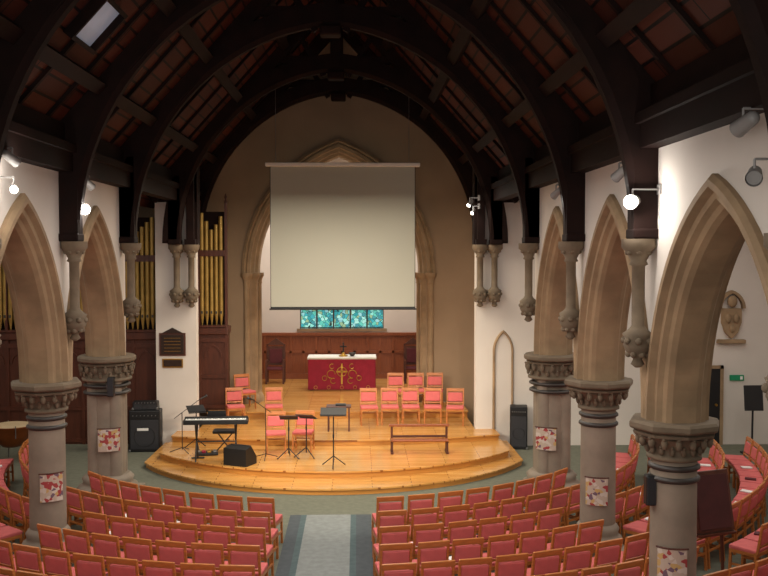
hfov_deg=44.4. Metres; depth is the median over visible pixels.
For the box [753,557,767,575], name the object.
upholstered chair
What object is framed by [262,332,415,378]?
panelling
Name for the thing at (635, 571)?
upholstered chair
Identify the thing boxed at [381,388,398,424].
upholstered chair
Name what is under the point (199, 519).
upholstered chair
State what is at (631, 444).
upholstered chair
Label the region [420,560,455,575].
upholstered chair
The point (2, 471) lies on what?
upholstered chair
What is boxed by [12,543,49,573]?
upholstered chair
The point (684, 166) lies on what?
wall
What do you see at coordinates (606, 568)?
upholstered chair
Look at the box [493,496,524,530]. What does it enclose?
upholstered chair
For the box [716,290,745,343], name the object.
sculpture
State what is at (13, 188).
spotlight fixture
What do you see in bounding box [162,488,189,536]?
upholstered chair
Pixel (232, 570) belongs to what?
upholstered chair
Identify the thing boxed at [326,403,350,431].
side table
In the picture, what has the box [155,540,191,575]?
upholstered chair
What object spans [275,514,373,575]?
carpet
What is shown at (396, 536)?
upholstered chair
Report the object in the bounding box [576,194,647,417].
arch
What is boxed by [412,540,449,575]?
upholstered chair
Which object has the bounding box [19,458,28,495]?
upholstered chair
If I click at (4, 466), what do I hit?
upholstered chair
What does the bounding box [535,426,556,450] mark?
banner
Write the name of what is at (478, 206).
spotlight fixture
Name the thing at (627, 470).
upholstered chair
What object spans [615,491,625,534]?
upholstered chair
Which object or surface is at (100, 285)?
arch
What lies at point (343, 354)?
cross
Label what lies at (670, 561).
banner
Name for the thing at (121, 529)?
upholstered chair
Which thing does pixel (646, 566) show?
upholstered chair
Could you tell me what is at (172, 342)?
hymn board
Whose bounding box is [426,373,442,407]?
upholstered chair
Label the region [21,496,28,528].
upholstered chair
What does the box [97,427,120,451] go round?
banner
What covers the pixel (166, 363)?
memorial plaque
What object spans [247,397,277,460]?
microphone stand
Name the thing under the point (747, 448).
upholstered chair
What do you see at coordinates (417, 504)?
upholstered chair
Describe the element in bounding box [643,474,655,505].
loudspeaker
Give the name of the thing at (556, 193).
spotlight fixture
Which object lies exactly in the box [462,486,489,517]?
upholstered chair
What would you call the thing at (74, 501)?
upholstered chair
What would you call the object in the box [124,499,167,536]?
upholstered chair
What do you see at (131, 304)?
shaft
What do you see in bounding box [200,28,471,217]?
roof truss
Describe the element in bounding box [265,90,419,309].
projection screen
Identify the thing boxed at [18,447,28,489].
upholstered chair
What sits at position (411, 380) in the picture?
upholstered chair
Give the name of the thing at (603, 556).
upholstered chair
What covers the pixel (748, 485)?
upholstered chair
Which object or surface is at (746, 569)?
upholstered chair
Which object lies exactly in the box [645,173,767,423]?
arch
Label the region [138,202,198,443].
wall
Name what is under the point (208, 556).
upholstered chair
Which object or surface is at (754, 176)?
spotlight fixture
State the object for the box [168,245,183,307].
shaft
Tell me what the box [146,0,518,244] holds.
roof truss
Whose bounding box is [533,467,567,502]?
upholstered chair
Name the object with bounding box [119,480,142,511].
upholstered chair
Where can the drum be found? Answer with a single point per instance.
(13, 434)
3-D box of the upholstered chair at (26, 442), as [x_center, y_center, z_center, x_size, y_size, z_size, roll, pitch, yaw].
[-7.210,3.610,19.715,0.535,0.894,0.450,0,2,-7]
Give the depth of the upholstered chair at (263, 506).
15.08 m
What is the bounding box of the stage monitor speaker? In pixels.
[223,443,256,466]
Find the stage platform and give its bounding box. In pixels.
[145,379,522,494]
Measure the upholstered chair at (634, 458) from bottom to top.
0.894 m
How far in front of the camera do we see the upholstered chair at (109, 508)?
15.09 m
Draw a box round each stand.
[170,395,207,453]
[185,405,205,449]
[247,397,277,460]
[277,415,299,458]
[294,414,316,458]
[320,407,346,468]
[697,468,736,569]
[740,385,763,454]
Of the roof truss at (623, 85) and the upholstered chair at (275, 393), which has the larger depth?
the upholstered chair at (275, 393)
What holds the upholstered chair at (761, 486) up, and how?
on the floor
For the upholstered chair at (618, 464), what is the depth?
19.12 m
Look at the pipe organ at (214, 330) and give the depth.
24.81 m
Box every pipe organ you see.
[0,217,156,443]
[198,193,230,409]
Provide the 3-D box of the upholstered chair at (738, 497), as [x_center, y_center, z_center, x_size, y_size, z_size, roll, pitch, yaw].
[6.452,3.739,16.524,0.535,0.894,0.450,1,3,31]
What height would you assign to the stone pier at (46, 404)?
2.840 m
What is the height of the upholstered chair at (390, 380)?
0.894 m
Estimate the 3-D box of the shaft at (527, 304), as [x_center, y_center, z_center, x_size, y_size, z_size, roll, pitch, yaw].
[2.799,-0.105,18.198,0.400,1.520,0.394,0,2,-2]
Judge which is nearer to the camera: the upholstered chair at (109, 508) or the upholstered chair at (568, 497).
the upholstered chair at (109, 508)
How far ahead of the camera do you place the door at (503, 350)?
23.18 m
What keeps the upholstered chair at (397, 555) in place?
on the floor
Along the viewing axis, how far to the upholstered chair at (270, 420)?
21.39 m
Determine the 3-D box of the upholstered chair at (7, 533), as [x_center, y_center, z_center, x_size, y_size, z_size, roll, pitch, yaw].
[-5.953,3.819,14.557,0.450,0.894,0.535,2,3,39]
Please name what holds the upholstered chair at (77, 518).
on the floor
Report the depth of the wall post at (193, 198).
22.57 m
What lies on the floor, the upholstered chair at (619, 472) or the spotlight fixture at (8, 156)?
the upholstered chair at (619, 472)
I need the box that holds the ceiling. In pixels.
[0,0,741,207]
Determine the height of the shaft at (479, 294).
1.520 m
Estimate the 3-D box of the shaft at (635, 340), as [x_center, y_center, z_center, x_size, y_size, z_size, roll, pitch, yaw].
[3.003,0.181,11.107,0.400,1.520,0.394,0,2,-2]
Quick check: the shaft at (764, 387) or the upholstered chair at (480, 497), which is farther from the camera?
the upholstered chair at (480, 497)
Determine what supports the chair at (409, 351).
on the stage platform
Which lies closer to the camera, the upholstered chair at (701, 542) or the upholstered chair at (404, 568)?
the upholstered chair at (404, 568)
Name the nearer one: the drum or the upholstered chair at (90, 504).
the upholstered chair at (90, 504)
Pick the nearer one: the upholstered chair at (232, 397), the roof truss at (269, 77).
the roof truss at (269, 77)
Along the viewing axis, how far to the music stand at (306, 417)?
20.69 m
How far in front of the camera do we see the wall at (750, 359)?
23.28 m
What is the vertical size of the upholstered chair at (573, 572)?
0.894 m
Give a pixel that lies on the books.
(707, 465)
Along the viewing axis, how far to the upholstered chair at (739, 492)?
17.07 m
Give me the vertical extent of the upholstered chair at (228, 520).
0.894 m
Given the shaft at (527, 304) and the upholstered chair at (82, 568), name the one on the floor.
the upholstered chair at (82, 568)
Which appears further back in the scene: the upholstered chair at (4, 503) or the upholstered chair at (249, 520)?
the upholstered chair at (4, 503)
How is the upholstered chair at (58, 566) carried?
on the floor
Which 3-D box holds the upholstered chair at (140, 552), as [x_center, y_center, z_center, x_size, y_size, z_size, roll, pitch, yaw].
[-3.325,3.874,13.181,0.450,0.894,0.535,1,2,18]
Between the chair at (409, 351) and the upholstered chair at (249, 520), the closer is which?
the upholstered chair at (249, 520)
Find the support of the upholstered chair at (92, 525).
on the floor
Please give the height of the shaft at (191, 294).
1.520 m
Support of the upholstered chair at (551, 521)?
on the floor
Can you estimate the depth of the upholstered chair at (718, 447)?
18.99 m
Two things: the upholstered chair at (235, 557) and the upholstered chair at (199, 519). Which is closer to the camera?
the upholstered chair at (235, 557)
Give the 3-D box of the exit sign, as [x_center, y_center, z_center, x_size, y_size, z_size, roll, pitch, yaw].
[8.762,2.229,23.340,0.350,0.140,0.060,0,2,-2]
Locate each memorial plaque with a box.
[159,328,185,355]
[162,359,182,367]
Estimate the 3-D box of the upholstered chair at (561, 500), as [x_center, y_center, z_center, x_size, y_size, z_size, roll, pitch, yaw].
[2.773,3.768,15.803,0.450,0.894,0.535,-2,3,-40]
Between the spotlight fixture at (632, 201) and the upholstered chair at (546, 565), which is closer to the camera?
the spotlight fixture at (632, 201)
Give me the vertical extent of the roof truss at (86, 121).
6.223 m
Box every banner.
[38,471,63,502]
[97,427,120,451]
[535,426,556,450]
[584,476,608,505]
[656,545,688,575]
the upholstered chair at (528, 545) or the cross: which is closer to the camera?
the upholstered chair at (528, 545)
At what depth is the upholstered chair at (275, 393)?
24.18 m
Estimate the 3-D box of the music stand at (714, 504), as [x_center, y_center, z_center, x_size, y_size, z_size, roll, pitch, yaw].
[4.606,3.445,13.335,0.660,1.721,0.400,-1,2,-22]
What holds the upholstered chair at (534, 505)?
on the floor
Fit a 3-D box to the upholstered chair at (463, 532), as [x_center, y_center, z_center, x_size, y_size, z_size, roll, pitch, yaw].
[1.073,3.841,13.995,0.450,0.894,0.535,-1,2,-19]
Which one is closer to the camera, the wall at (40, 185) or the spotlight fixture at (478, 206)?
the wall at (40, 185)
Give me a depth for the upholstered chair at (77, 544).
13.30 m
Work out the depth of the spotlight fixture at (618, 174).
11.31 m
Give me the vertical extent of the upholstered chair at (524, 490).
0.894 m
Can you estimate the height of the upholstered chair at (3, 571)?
0.894 m
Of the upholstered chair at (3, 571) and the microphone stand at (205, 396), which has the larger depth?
the microphone stand at (205, 396)
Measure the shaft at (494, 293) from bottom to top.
1.520 m
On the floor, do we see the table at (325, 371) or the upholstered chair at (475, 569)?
the upholstered chair at (475, 569)
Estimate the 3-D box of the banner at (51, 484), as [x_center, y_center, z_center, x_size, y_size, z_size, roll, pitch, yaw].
[-5.039,3.017,14.255,0.374,0.440,0.081,-1,3,-32]
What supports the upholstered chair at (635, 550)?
on the floor
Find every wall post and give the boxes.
[158,166,199,244]
[472,168,516,244]
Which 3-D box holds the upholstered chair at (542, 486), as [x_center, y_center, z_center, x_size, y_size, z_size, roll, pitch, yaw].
[2.664,3.729,16.771,0.450,0.894,0.535,-2,3,-43]
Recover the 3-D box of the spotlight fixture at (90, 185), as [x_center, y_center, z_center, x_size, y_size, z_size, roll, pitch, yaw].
[-4.769,-1.694,14.896,0.364,0.299,0.237,0,2,-2]
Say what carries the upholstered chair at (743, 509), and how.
on the floor
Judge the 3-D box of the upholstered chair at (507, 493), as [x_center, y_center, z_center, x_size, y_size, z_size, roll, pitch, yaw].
[1.889,3.755,16.147,0.450,0.894,0.535,-2,3,-34]
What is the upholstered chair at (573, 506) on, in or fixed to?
on the floor
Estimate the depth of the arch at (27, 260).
13.77 m
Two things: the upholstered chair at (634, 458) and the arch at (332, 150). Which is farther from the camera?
the arch at (332, 150)
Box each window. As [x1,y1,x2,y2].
[63,0,127,54]
[297,310,386,330]
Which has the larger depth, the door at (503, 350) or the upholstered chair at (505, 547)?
the door at (503, 350)
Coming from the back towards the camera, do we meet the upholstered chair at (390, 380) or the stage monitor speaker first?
the upholstered chair at (390, 380)
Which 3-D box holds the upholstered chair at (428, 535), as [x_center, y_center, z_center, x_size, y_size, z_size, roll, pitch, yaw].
[0.593,3.847,13.858,0.450,0.894,0.535,-1,2,-13]
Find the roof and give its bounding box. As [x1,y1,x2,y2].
[0,0,763,200]
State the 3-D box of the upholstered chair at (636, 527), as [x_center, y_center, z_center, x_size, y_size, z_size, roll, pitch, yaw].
[4.117,3.807,14.846,0.450,0.894,0.535,-2,3,-43]
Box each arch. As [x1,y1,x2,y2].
[0,193,69,383]
[67,205,125,379]
[241,138,436,403]
[534,206,578,377]
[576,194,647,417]
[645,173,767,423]
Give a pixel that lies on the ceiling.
(663, 28)
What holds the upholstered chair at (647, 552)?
on the floor
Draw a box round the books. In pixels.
[0,464,759,575]
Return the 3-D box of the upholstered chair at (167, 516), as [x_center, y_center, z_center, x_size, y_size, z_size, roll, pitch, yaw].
[-3.354,3.806,14.881,0.450,0.894,0.535,1,3,23]
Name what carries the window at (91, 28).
attached to the ceiling
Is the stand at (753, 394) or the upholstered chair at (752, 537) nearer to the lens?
the upholstered chair at (752, 537)
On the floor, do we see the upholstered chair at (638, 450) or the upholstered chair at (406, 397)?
the upholstered chair at (638, 450)
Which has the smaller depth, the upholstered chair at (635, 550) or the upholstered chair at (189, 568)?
the upholstered chair at (189, 568)
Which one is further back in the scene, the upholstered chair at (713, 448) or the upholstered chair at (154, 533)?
the upholstered chair at (713, 448)
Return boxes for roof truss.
[0,0,658,238]
[58,0,584,241]
[119,0,539,242]
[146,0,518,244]
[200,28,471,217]
[729,0,767,130]
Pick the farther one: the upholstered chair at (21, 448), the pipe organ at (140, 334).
the pipe organ at (140, 334)
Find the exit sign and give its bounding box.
[730,375,743,380]
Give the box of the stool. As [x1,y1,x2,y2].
[212,428,234,450]
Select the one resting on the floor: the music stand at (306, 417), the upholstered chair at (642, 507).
the upholstered chair at (642, 507)
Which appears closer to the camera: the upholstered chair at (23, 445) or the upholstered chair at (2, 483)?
the upholstered chair at (2, 483)
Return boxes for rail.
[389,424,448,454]
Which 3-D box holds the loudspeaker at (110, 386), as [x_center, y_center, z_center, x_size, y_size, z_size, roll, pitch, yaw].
[-5.091,1.836,17.471,0.160,0.360,0.166,0,2,-2]
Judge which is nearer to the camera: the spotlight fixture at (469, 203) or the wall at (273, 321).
the spotlight fixture at (469, 203)
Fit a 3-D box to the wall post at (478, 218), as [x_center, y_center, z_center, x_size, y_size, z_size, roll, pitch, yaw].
[2.729,-2.276,23.005,1.060,2.430,0.620,0,2,-2]
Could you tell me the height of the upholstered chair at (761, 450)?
0.894 m
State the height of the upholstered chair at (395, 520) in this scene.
0.894 m
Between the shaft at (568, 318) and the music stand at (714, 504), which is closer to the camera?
the music stand at (714, 504)
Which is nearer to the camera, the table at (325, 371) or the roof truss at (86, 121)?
the roof truss at (86, 121)
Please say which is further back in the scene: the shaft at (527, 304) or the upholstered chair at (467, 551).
the shaft at (527, 304)
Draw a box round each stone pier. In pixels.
[11,377,81,564]
[77,352,144,504]
[517,351,579,502]
[564,375,632,556]
[629,413,718,575]
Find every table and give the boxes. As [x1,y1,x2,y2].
[307,354,375,389]
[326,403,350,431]
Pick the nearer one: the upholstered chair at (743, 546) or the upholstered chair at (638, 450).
the upholstered chair at (743, 546)
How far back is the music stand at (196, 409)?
21.62 m
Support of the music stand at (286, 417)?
on the stage platform
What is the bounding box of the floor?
[0,423,767,575]
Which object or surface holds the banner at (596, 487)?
attached to the stone pier at (598, 401)
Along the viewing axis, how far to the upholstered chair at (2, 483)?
17.56 m
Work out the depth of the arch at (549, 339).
17.57 m
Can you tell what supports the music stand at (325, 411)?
on the stage platform
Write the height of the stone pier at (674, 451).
2.840 m
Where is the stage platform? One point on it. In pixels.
(370, 467)
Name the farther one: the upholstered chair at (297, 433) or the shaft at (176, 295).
the shaft at (176, 295)
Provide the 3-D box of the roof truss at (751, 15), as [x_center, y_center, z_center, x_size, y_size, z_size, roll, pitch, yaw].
[-0.704,-3.525,6.946,9.153,6.223,0.360,0,2,-2]
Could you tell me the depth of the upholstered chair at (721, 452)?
18.61 m
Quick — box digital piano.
[183,410,248,461]
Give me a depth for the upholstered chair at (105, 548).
13.11 m
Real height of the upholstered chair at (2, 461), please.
0.894 m
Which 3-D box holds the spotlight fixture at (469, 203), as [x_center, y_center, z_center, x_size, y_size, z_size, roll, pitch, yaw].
[2.132,-2.076,22.517,0.321,0.291,0.198,0,2,-2]
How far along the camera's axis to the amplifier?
22.49 m
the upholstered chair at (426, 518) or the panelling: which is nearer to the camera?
the upholstered chair at (426, 518)
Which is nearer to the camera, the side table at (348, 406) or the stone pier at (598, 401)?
the stone pier at (598, 401)
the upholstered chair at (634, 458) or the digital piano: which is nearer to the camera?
the upholstered chair at (634, 458)
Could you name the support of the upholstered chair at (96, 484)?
on the floor
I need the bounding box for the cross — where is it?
[339,342,347,356]
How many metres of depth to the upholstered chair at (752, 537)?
14.26 m
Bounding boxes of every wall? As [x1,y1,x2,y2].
[0,157,125,340]
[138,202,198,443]
[199,38,474,422]
[260,158,417,332]
[474,201,767,445]
[535,113,767,331]
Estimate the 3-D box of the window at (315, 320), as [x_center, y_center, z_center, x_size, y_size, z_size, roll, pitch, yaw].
[-1.392,-0.096,31.079,2.960,3.040,0.270,0,2,-2]
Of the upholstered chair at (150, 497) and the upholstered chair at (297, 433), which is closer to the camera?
the upholstered chair at (150, 497)
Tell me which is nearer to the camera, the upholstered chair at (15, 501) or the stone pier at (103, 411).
the upholstered chair at (15, 501)
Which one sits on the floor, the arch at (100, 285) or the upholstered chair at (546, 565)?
the upholstered chair at (546, 565)
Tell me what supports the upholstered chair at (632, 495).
on the floor
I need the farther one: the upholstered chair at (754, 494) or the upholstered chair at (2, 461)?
the upholstered chair at (2, 461)
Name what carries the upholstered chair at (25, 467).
on the floor
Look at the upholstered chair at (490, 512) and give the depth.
14.79 m
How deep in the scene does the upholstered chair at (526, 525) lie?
14.14 m
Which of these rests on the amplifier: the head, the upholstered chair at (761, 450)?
the head
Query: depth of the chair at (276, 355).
30.12 m
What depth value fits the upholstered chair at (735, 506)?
14.81 m
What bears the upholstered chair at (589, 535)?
on the floor
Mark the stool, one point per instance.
(218, 431)
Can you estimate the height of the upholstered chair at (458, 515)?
0.894 m
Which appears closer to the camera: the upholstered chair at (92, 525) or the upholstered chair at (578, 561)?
the upholstered chair at (578, 561)
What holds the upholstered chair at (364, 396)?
on the stage platform
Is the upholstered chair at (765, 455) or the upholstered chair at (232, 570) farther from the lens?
the upholstered chair at (765, 455)
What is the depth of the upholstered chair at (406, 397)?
24.13 m
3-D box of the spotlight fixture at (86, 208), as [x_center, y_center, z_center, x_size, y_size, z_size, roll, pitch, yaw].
[-4.775,-1.284,14.626,0.347,0.295,0.278,-1,3,-32]
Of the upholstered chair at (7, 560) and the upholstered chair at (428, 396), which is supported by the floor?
the upholstered chair at (7, 560)
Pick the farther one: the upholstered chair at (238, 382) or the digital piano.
the upholstered chair at (238, 382)
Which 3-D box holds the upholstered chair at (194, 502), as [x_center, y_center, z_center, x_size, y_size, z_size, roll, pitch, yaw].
[-2.898,3.778,15.564,0.450,0.894,0.535,1,2,19]
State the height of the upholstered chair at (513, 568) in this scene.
0.894 m
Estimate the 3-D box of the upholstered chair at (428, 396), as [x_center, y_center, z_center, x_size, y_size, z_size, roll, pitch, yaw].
[1.241,3.020,23.928,0.450,0.894,0.535,0,2,3]
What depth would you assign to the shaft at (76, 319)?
14.30 m
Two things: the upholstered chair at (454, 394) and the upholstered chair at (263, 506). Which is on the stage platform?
the upholstered chair at (454, 394)
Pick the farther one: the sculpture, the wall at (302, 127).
the wall at (302, 127)
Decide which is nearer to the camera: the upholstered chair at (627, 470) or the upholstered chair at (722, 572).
the upholstered chair at (722, 572)
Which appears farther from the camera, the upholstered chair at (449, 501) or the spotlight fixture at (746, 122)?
the upholstered chair at (449, 501)
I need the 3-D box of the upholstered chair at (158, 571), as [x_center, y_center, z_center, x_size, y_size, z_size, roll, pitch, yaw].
[-2.822,3.913,12.231,0.450,0.894,0.535,1,2,12]
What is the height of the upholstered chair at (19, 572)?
0.894 m
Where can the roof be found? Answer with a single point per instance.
(710, 92)
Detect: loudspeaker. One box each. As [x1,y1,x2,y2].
[106,377,114,396]
[510,404,527,449]
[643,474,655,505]
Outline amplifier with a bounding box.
[128,408,162,451]
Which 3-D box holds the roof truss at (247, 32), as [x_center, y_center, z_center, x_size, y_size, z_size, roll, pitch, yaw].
[-1.019,-3.969,17.932,9.153,6.223,0.360,0,2,-2]
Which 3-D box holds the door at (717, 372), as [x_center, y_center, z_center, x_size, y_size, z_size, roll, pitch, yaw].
[8.062,2.910,23.328,0.710,1.980,0.100,0,2,-2]
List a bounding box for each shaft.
[60,241,87,340]
[120,243,141,322]
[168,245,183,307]
[183,245,199,307]
[472,245,487,306]
[487,245,502,306]
[518,243,538,321]
[558,241,583,339]
[621,239,655,367]
[761,233,767,400]
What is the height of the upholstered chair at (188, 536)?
0.894 m
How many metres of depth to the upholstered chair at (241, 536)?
13.46 m
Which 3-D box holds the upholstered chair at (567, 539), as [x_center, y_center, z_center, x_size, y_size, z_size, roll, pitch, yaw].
[2.484,3.853,13.720,0.450,0.894,0.535,-1,3,-30]
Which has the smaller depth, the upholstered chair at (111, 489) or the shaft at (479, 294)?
the upholstered chair at (111, 489)
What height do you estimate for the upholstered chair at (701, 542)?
0.894 m
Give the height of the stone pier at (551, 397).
2.840 m
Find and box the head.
[132,400,159,409]
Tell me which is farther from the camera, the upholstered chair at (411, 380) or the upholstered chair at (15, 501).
the upholstered chair at (411, 380)
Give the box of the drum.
[0,420,27,456]
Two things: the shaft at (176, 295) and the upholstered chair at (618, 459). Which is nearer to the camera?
the upholstered chair at (618, 459)
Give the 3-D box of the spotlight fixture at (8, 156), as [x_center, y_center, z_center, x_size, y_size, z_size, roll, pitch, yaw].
[-4.657,-1.628,11.495,0.394,0.296,0.245,0,2,-2]
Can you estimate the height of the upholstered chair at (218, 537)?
0.894 m
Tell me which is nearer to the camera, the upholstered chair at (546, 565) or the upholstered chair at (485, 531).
the upholstered chair at (546, 565)
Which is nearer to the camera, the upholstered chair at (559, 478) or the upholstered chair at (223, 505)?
the upholstered chair at (223, 505)
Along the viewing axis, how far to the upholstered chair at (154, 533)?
13.79 m
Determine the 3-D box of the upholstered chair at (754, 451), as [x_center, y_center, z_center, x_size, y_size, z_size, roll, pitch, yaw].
[7.404,3.626,19.336,0.535,0.894,0.450,0,2,8]
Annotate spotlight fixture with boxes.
[0,176,17,193]
[2,147,20,166]
[83,201,90,214]
[86,176,95,190]
[467,195,479,206]
[470,203,479,214]
[550,184,559,199]
[611,162,623,182]
[623,184,661,208]
[729,107,763,137]
[745,158,767,186]
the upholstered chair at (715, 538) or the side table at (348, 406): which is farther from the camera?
the side table at (348, 406)
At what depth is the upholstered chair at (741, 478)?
17.81 m
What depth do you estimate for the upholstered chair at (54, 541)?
13.52 m
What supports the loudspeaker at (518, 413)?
on the floor
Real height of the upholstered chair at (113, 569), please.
0.894 m
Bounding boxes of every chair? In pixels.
[0,458,13,483]
[0,464,9,486]
[0,469,5,483]
[0,480,5,485]
[0,486,23,540]
[0,526,22,551]
[0,540,21,575]
[0,567,14,575]
[7,490,26,542]
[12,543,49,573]
[16,570,47,575]
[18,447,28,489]
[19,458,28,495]
[21,443,28,466]
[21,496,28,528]
[23,464,28,496]
[24,439,28,459]
[37,524,71,561]
[41,548,74,575]
[62,528,107,571]
[66,486,102,537]
[67,501,82,524]
[73,553,107,575]
[81,490,108,531]
[83,511,123,551]
[87,471,120,505]
[91,533,140,574]
[101,495,138,550]
[102,476,140,503]
[106,556,138,575]
[109,515,154,554]
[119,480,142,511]
[122,536,156,575]
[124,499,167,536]
[137,519,173,573]
[139,485,179,520]
[142,560,175,575]
[150,503,180,553]
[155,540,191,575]
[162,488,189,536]
[168,522,201,556]
[178,506,210,538]
[180,563,215,575]
[189,492,214,522]
[191,542,227,575]
[200,525,235,558]
[209,509,237,541]
[216,494,244,525]
[219,565,254,575]
[225,387,244,424]
[227,544,267,575]
[233,374,255,407]
[234,526,273,575]
[241,511,278,565]
[247,497,282,550]
[265,338,285,383]
[265,387,282,415]
[266,411,285,454]
[292,410,314,452]
[360,388,377,425]
[372,496,403,543]
[372,510,406,560]
[373,525,409,575]
[375,543,412,575]
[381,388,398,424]
[381,562,416,575]
[387,373,404,403]
[400,493,434,524]
[401,388,419,423]
[404,338,415,383]
[406,507,439,540]
[407,373,423,404]
[409,523,443,559]
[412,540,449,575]
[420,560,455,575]
[424,388,441,423]
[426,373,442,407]
[433,490,463,521]
[438,504,469,537]
[443,519,476,554]
[446,388,463,425]
[451,537,483,573]
[458,557,491,575]
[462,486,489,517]
[468,500,498,533]
[475,516,507,550]
[482,533,517,569]
[488,482,513,512]
[491,553,528,575]
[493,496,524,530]
[497,478,534,514]
[506,512,536,548]
[507,492,548,530]
[516,529,548,567]
[525,473,552,504]
[526,548,562,575]
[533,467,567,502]
[534,507,562,540]
[545,570,577,575]
[546,487,569,542]
[547,524,577,558]
[548,484,579,531]
[554,543,593,575]
[561,519,603,562]
[565,497,578,522]
[581,564,611,575]
[585,538,622,574]
[610,532,648,571]
[614,559,643,575]
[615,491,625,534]
[616,434,634,457]
[616,440,638,462]
[616,444,638,476]
[616,449,639,487]
[616,465,625,493]
[616,484,648,524]
[618,485,641,537]
[620,460,632,492]
[623,511,649,545]
[627,454,637,489]
[641,542,648,564]
[642,557,648,575]
[697,440,717,462]
[697,449,724,470]
[697,537,707,570]
[698,444,721,468]
[698,536,720,568]
[703,569,728,575]
[709,500,740,560]
[711,493,750,543]
[724,436,753,471]
[728,441,759,486]
[728,487,759,535]
[728,522,767,569]
[728,562,754,575]
[732,481,765,530]
[733,446,764,487]
[733,475,767,523]
[736,451,767,493]
[737,474,767,516]
[739,458,767,483]
[739,469,767,508]
[744,531,762,563]
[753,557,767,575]
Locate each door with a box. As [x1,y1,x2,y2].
[492,330,513,435]
[709,365,723,444]
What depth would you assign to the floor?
19.01 m
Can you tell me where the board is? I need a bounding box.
[198,449,217,455]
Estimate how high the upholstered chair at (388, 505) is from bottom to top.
0.894 m
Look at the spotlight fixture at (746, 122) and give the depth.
7.78 m

